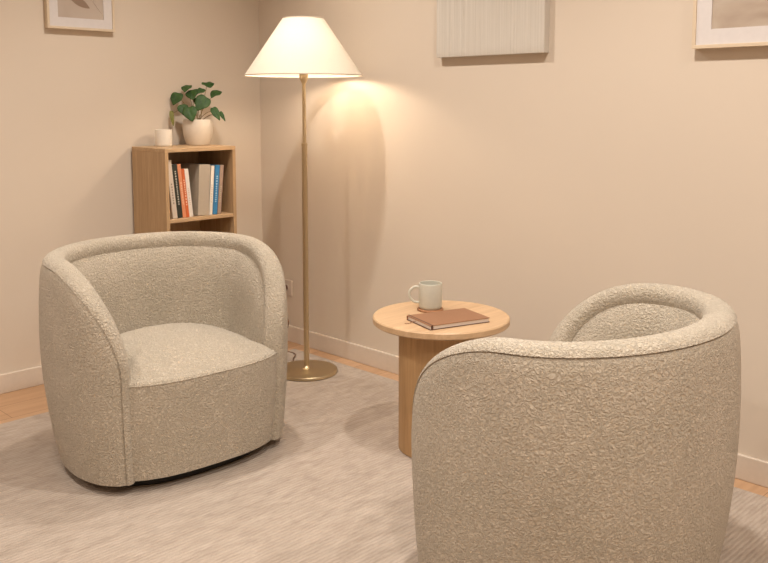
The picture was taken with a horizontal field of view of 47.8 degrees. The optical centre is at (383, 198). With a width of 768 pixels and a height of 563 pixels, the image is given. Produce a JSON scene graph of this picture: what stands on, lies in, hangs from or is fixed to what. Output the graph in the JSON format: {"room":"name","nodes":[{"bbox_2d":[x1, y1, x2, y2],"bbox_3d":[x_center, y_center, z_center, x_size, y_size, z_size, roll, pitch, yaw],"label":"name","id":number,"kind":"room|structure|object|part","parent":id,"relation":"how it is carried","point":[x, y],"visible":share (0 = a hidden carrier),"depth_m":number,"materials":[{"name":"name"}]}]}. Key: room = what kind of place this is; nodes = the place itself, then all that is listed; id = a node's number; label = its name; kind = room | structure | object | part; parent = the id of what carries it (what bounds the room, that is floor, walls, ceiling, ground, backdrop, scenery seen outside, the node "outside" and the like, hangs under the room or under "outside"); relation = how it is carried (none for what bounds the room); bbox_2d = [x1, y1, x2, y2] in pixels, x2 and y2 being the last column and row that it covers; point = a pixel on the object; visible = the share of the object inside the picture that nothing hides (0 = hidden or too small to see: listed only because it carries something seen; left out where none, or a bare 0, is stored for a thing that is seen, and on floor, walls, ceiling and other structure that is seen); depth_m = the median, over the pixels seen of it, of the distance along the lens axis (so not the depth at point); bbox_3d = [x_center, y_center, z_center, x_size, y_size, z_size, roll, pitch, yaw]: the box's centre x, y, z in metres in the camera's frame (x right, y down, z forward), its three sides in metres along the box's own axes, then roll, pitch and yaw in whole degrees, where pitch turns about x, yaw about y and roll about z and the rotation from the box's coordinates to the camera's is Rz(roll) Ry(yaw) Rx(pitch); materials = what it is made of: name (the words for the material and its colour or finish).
{"room":"living room","nodes":[
{"label":"living room","id":0,"kind":"room"},
{"bbox_2d":[0,0,261,373],"bbox_3d":[-2.533,-0.337,2.814,0.100,2.550,5.200,6,9,45],"label":"wall","id":1,"kind":"structure","parent":0,"point":[75,105],"depth_m":3.96,"materials":[{"name":"paint"}]},
{"bbox_2d":[0,365,43,393],"bbox_3d":[-2.498,0.893,2.905,0.014,0.085,5.186,6,9,45],"label":"baseboard","id":2,"kind":"structure","parent":1,"relation":"attached to","point":[29,377],"depth_m":3.80,"materials":[{"name":"paint"}]},
{"bbox_2d":[44,0,114,31],"bbox_3d":[-1.352,-0.972,3.841,0.316,0.440,0.028,-6,9,-45],"label":"picture frame","id":3,"kind":"object","parent":1,"relation":"attached to","point":[84,15],"visible":1,"depth_m":3.85,"materials":[{"name":"brown wood"}]},
{"bbox_2d":[57,0,103,19],"bbox_3d":[-1.348,-0.972,3.840,0.005,0.346,0.227,6,9,45],"label":"print","id":4,"kind":"object","parent":3,"relation":"attached to","point":[66,9],"depth_m":3.85,"materials":[{"name":"beige paper"}]},
{"bbox_2d":[0,341,767,496],"bbox_3d":[-0.762,1.175,1.200,5.110,0.100,5.400,6,9,45],"label":"floor","id":5,"kind":"structure","parent":0,"point":[27,402],"depth_m":3.67,"materials":[{"name":"brown wood"}]},
{"bbox_2d":[132,144,236,233],"bbox_3d":[-0.950,0.269,4.171,0.294,1.046,0.383,6,9,45],"label":"bookcase","id":6,"kind":"object","parent":5,"relation":"on","point":[150,165],"visible":0.3,"depth_m":4.07,"materials":[{"name":"brown wood"}]},
{"bbox_3d":[-1.079,0.292,4.043,0.294,1.028,0.018,6,9,45],"label":"panel","id":7,"kind":"part","parent":6,"relation":"part of","materials":[{"name":"brown wood"}]},
{"bbox_2d":[155,129,172,146],"bbox_3d":[-1.045,-0.290,4.110,0.080,0.079,0.080,6,9,45],"label":"candle","id":8,"kind":"object","parent":6,"relation":"on","point":[163,137],"visible":1,"depth_m":4.08,"materials":[{"name":"wax"}]},
{"bbox_2d":[168,160,177,218],"bbox_3d":[-1.034,-0.050,4.016,0.051,0.269,0.191,-6,9,-45],"label":"book","id":9,"kind":"object","parent":6,"relation":"on","point":[173,209],"visible":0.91,"depth_m":3.95,"materials":[{"name":"paper"}]},
{"bbox_2d":[171,163,182,217],"bbox_3d":[-1.011,-0.043,4.033,0.051,0.251,0.181,-6,9,-45],"label":"book","id":10,"kind":"object","parent":6,"relation":"on","point":[174,166],"visible":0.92,"depth_m":3.97,"materials":[{"name":"paper"}]},
{"bbox_2d":[173,163,185,217],"bbox_3d":[-0.991,-0.043,4.046,0.043,0.250,0.171,-6,9,-45],"label":"book","id":11,"kind":"object","parent":6,"relation":"on","point":[178,165],"visible":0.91,"depth_m":3.99,"materials":[{"name":"paper"}]},
{"bbox_3d":[-0.950,-0.242,4.114,0.294,0.018,0.383,6,9,45],"label":"panel","id":12,"kind":"part","parent":6,"relation":"part of","materials":[{"name":"brown wood"}]},
{"bbox_3d":[-1.052,0.252,4.271,0.006,0.998,0.347,6,9,45],"label":"panel","id":13,"kind":"part","parent":6,"relation":"part of","materials":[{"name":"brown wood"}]},
{"bbox_2d":[181,169,188,216],"bbox_3d":[-0.977,-0.033,4.061,0.038,0.227,0.171,-6,9,-45],"label":"book","id":14,"kind":"object","parent":6,"relation":"on","point":[182,170],"visible":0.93,"depth_m":4.00,"materials":[{"name":"paper"}]},
{"bbox_2d":[181,168,192,216],"bbox_3d":[-0.968,-0.035,4.077,0.042,0.226,0.181,-6,9,-45],"label":"book","id":15,"kind":"object","parent":6,"relation":"on","point":[185,169],"visible":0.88,"depth_m":4.01,"materials":[{"name":"paper"}]},
{"bbox_2d":[176,162,209,215],"bbox_3d":[-0.916,-0.050,4.142,0.074,0.243,0.200,-6,9,-45],"label":"book","id":16,"kind":"object","parent":6,"relation":"on","point":[199,174],"visible":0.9,"depth_m":4.07,"materials":[{"name":"paper"}]},
{"bbox_2d":[169,82,224,144],"bbox_3d":[-0.913,-0.418,4.222,0.259,0.309,0.148,-2,7,-18],"label":"potted plant","id":17,"kind":"object","parent":6,"relation":"on","point":[198,131],"visible":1,"depth_m":4.19,"materials":[{"name":"green plant"}]},
{"bbox_3d":[-0.910,-0.327,4.234,0.146,0.125,0.146,6,9,45],"label":"pot","id":18,"kind":"part","parent":17,"relation":"part of","materials":[{"name":"ceramic"}]},
{"bbox_3d":[-0.949,0.079,4.148,0.286,0.016,0.347,6,9,45],"label":"shelf","id":19,"kind":"part","parent":6,"relation":"part of","materials":[{"name":"brown wood"}]},
{"bbox_2d":[199,163,219,213],"bbox_3d":[-0.861,-0.051,4.183,0.046,0.236,0.181,-6,9,-45],"label":"book","id":20,"kind":"object","parent":6,"relation":"on","point":[216,167],"visible":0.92,"depth_m":4.12,"materials":[{"name":"paper"}]},
{"bbox_2d":[209,165,213,214],"bbox_3d":[-0.878,-0.048,4.165,0.035,0.234,0.181,-6,9,-45],"label":"book","id":21,"kind":"object","parent":6,"relation":"on","point":[211,166],"visible":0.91,"depth_m":4.10,"materials":[{"name":"paper"}]},
{"bbox_2d":[202,163,223,213],"bbox_3d":[-0.840,-0.052,4.197,0.042,0.235,0.171,-6,9,-45],"label":"book","id":22,"kind":"object","parent":6,"relation":"on","point":[221,166],"visible":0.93,"depth_m":4.14,"materials":[{"name":"paper"}]},
{"bbox_3d":[-0.821,0.264,4.300,0.294,1.028,0.018,6,9,45],"label":"panel","id":23,"kind":"part","parent":6,"relation":"part of","materials":[{"name":"brown wood"}]},
{"bbox_2d":[244,16,362,381],"bbox_3d":[-0.443,-0.006,4.032,0.799,1.626,0.559,6,9,45],"label":"floor lamp","id":24,"kind":"object","parent":5,"relation":"on","point":[303,48],"visible":0.84,"depth_m":3.75,"materials":[{"name":"gold metal"}]},
{"bbox_3d":[-0.358,-0.800,3.838,0.187,0.005,0.187,6,9,45],"label":"shade trim","id":25,"kind":"part","parent":24,"relation":"part of","materials":[{"name":"fabric"}]},
{"bbox_2d":[299,74,307,82],"bbox_3d":[-0.358,-0.557,3.865,0.040,0.080,0.040,6,9,45],"label":"socket","id":26,"kind":"object","parent":24,"relation":"attached to","point":[303,78],"depth_m":3.85,"materials":[{"name":"gold metal"}]},
{"bbox_3d":[-0.358,-0.675,3.852,0.524,0.250,0.524,6,9,45],"label":"lamp shade","id":27,"kind":"part","parent":24,"relation":"part of","materials":[{"name":"fabric"}]},
{"bbox_3d":[-0.358,-0.551,3.865,0.530,0.006,0.530,6,9,45],"label":"shade trim","id":28,"kind":"part","parent":24,"relation":"part of","materials":[{"name":"fabric"}]},
{"bbox_2d":[0,349,767,562],"bbox_3d":[-0.252,1.005,2.234,3.370,0.010,2.800,6,9,45],"label":"area rug","id":29,"kind":"object","parent":5,"relation":"on","point":[336,486],"visible":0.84,"depth_m":2.71,"materials":[{"name":"carpet"}]},
{"bbox_2d":[39,231,287,486],"bbox_3d":[-0.781,0.530,3.100,0.843,0.744,0.692,-6,8,-42],"label":"armchair","id":30,"kind":"object","parent":29,"relation":"on","point":[164,354],"visible":1,"depth_m":2.90,"materials":[{"name":"fabric"}]},
{"bbox_2d":[71,246,263,343],"bbox_3d":[-0.794,0.427,3.102,0.673,0.448,0.489,-6,8,-42],"label":"backrest","id":31,"kind":"object","parent":30,"relation":"on","point":[151,294],"depth_m":3.25,"materials":[{"name":"fabric"}]},
{"bbox_3d":[-0.744,0.666,3.074,0.618,0.394,0.578,-6,8,-42],"label":"seat","id":32,"kind":"part","parent":30,"relation":"part of","materials":[{"name":"fabric"}]},
{"bbox_2d":[373,300,509,457],"bbox_3d":[0.204,0.657,3.119,0.488,0.486,0.488,6,9,45],"label":"side table","id":33,"kind":"object","parent":29,"relation":"on","point":[418,345],"visible":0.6,"depth_m":3.01,"materials":[{"name":"brown wood"}]},
{"bbox_2d":[417,307,442,312],"bbox_3d":[0.170,0.403,3.172,0.096,0.008,0.096,6,9,45],"label":"coaster","id":34,"kind":"object","parent":33,"relation":"on","point":[418,308],"visible":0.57,"depth_m":3.13,"materials":[{"name":"brown wood"}]},
{"bbox_2d":[408,280,441,309],"bbox_3d":[0.158,0.353,3.162,0.097,0.094,0.109,6,9,45],"label":"mug","id":35,"kind":"object","parent":34,"relation":"on","point":[430,292],"visible":1,"depth_m":3.13,"materials":[{"name":"grey ceramic"}]},
{"bbox_3d":[0.109,0.349,3.159,0.044,0.068,0.009,-1,6,-6],"label":"handle","id":36,"kind":"part","parent":35,"relation":"part of","materials":[{"name":"grey ceramic"}]},
{"bbox_3d":[0.204,0.670,3.121,0.302,0.461,0.302,6,9,45],"label":"leg","id":37,"kind":"part","parent":33,"relation":"part of","materials":[{"name":"brown wood"}]},
{"bbox_2d":[404,308,489,329],"bbox_3d":[0.208,0.417,3.004,0.274,0.018,0.164,-3,7,-27],"label":"notebook","id":38,"kind":"object","parent":33,"relation":"on","point":[444,319],"visible":1,"depth_m":2.98,"materials":[{"name":"leather"}]},
{"bbox_2d":[411,283,740,562],"bbox_3d":[0.518,0.628,2.259,0.735,0.733,0.894,5,8,40],"label":"armchair","id":39,"kind":"object","parent":29,"relation":"on","point":[613,437],"visible":1,"depth_m":1.89,"materials":[{"name":"fabric"}]},
{"bbox_2d":[572,303,700,341],"bbox_3d":[0.533,0.530,2.236,0.519,0.441,0.714,5,8,40],"label":"backrest","id":40,"kind":"object","parent":39,"relation":"on","point":[590,321],"depth_m":2.50,"materials":[{"name":"fabric"}]},
{"bbox_2d":[259,0,767,460],"bbox_3d":[1.112,-0.348,2.916,5.110,2.550,0.100,6,9,45],"label":"wall","id":41,"kind":"structure","parent":0,"point":[534,186],"depth_m":3.44,"materials":[{"name":"paint"}]},
{"bbox_2d":[285,279,292,295],"bbox_3d":[-0.512,0.466,4.560,0.084,0.084,0.013,6,9,45],"label":"wall outlet","id":42,"kind":"object","parent":41,"relation":"attached to","point":[289,283],"visible":0.56,"depth_m":4.54,"materials":[{"name":"plastic"}]},
{"bbox_2d":[436,0,549,57],"bbox_3d":[0.424,-0.887,3.451,0.545,0.620,0.037,6,9,45],"label":"relief panel","id":43,"kind":"object","parent":41,"relation":"attached to","point":[465,28],"visible":1,"depth_m":3.45,"materials":[{"name":"paint"}]},
{"bbox_2d":[288,325,767,487],"bbox_3d":[1.072,0.881,3.012,4.910,0.085,0.014,6,9,45],"label":"baseboard","id":44,"kind":"structure","parent":41,"relation":"attached to","point":[753,470],"depth_m":4.13,"materials":[{"name":"paint"}]},
{"bbox_2d":[691,0,767,48],"bbox_3d":[1.251,-0.872,2.623,0.620,0.800,0.034,6,9,45],"label":"picture frame","id":45,"kind":"object","parent":41,"relation":"attached to","point":[716,24],"visible":1,"depth_m":2.79,"materials":[{"name":"brown wood"}]},
{"bbox_2d":[712,0,767,28],"bbox_3d":[1.247,-0.872,2.619,0.504,0.684,0.003,6,9,45],"label":"print","id":46,"kind":"object","parent":45,"relation":"attached to","point":[726,14],"depth_m":2.76,"materials":[{"name":"paper"}]}
]}

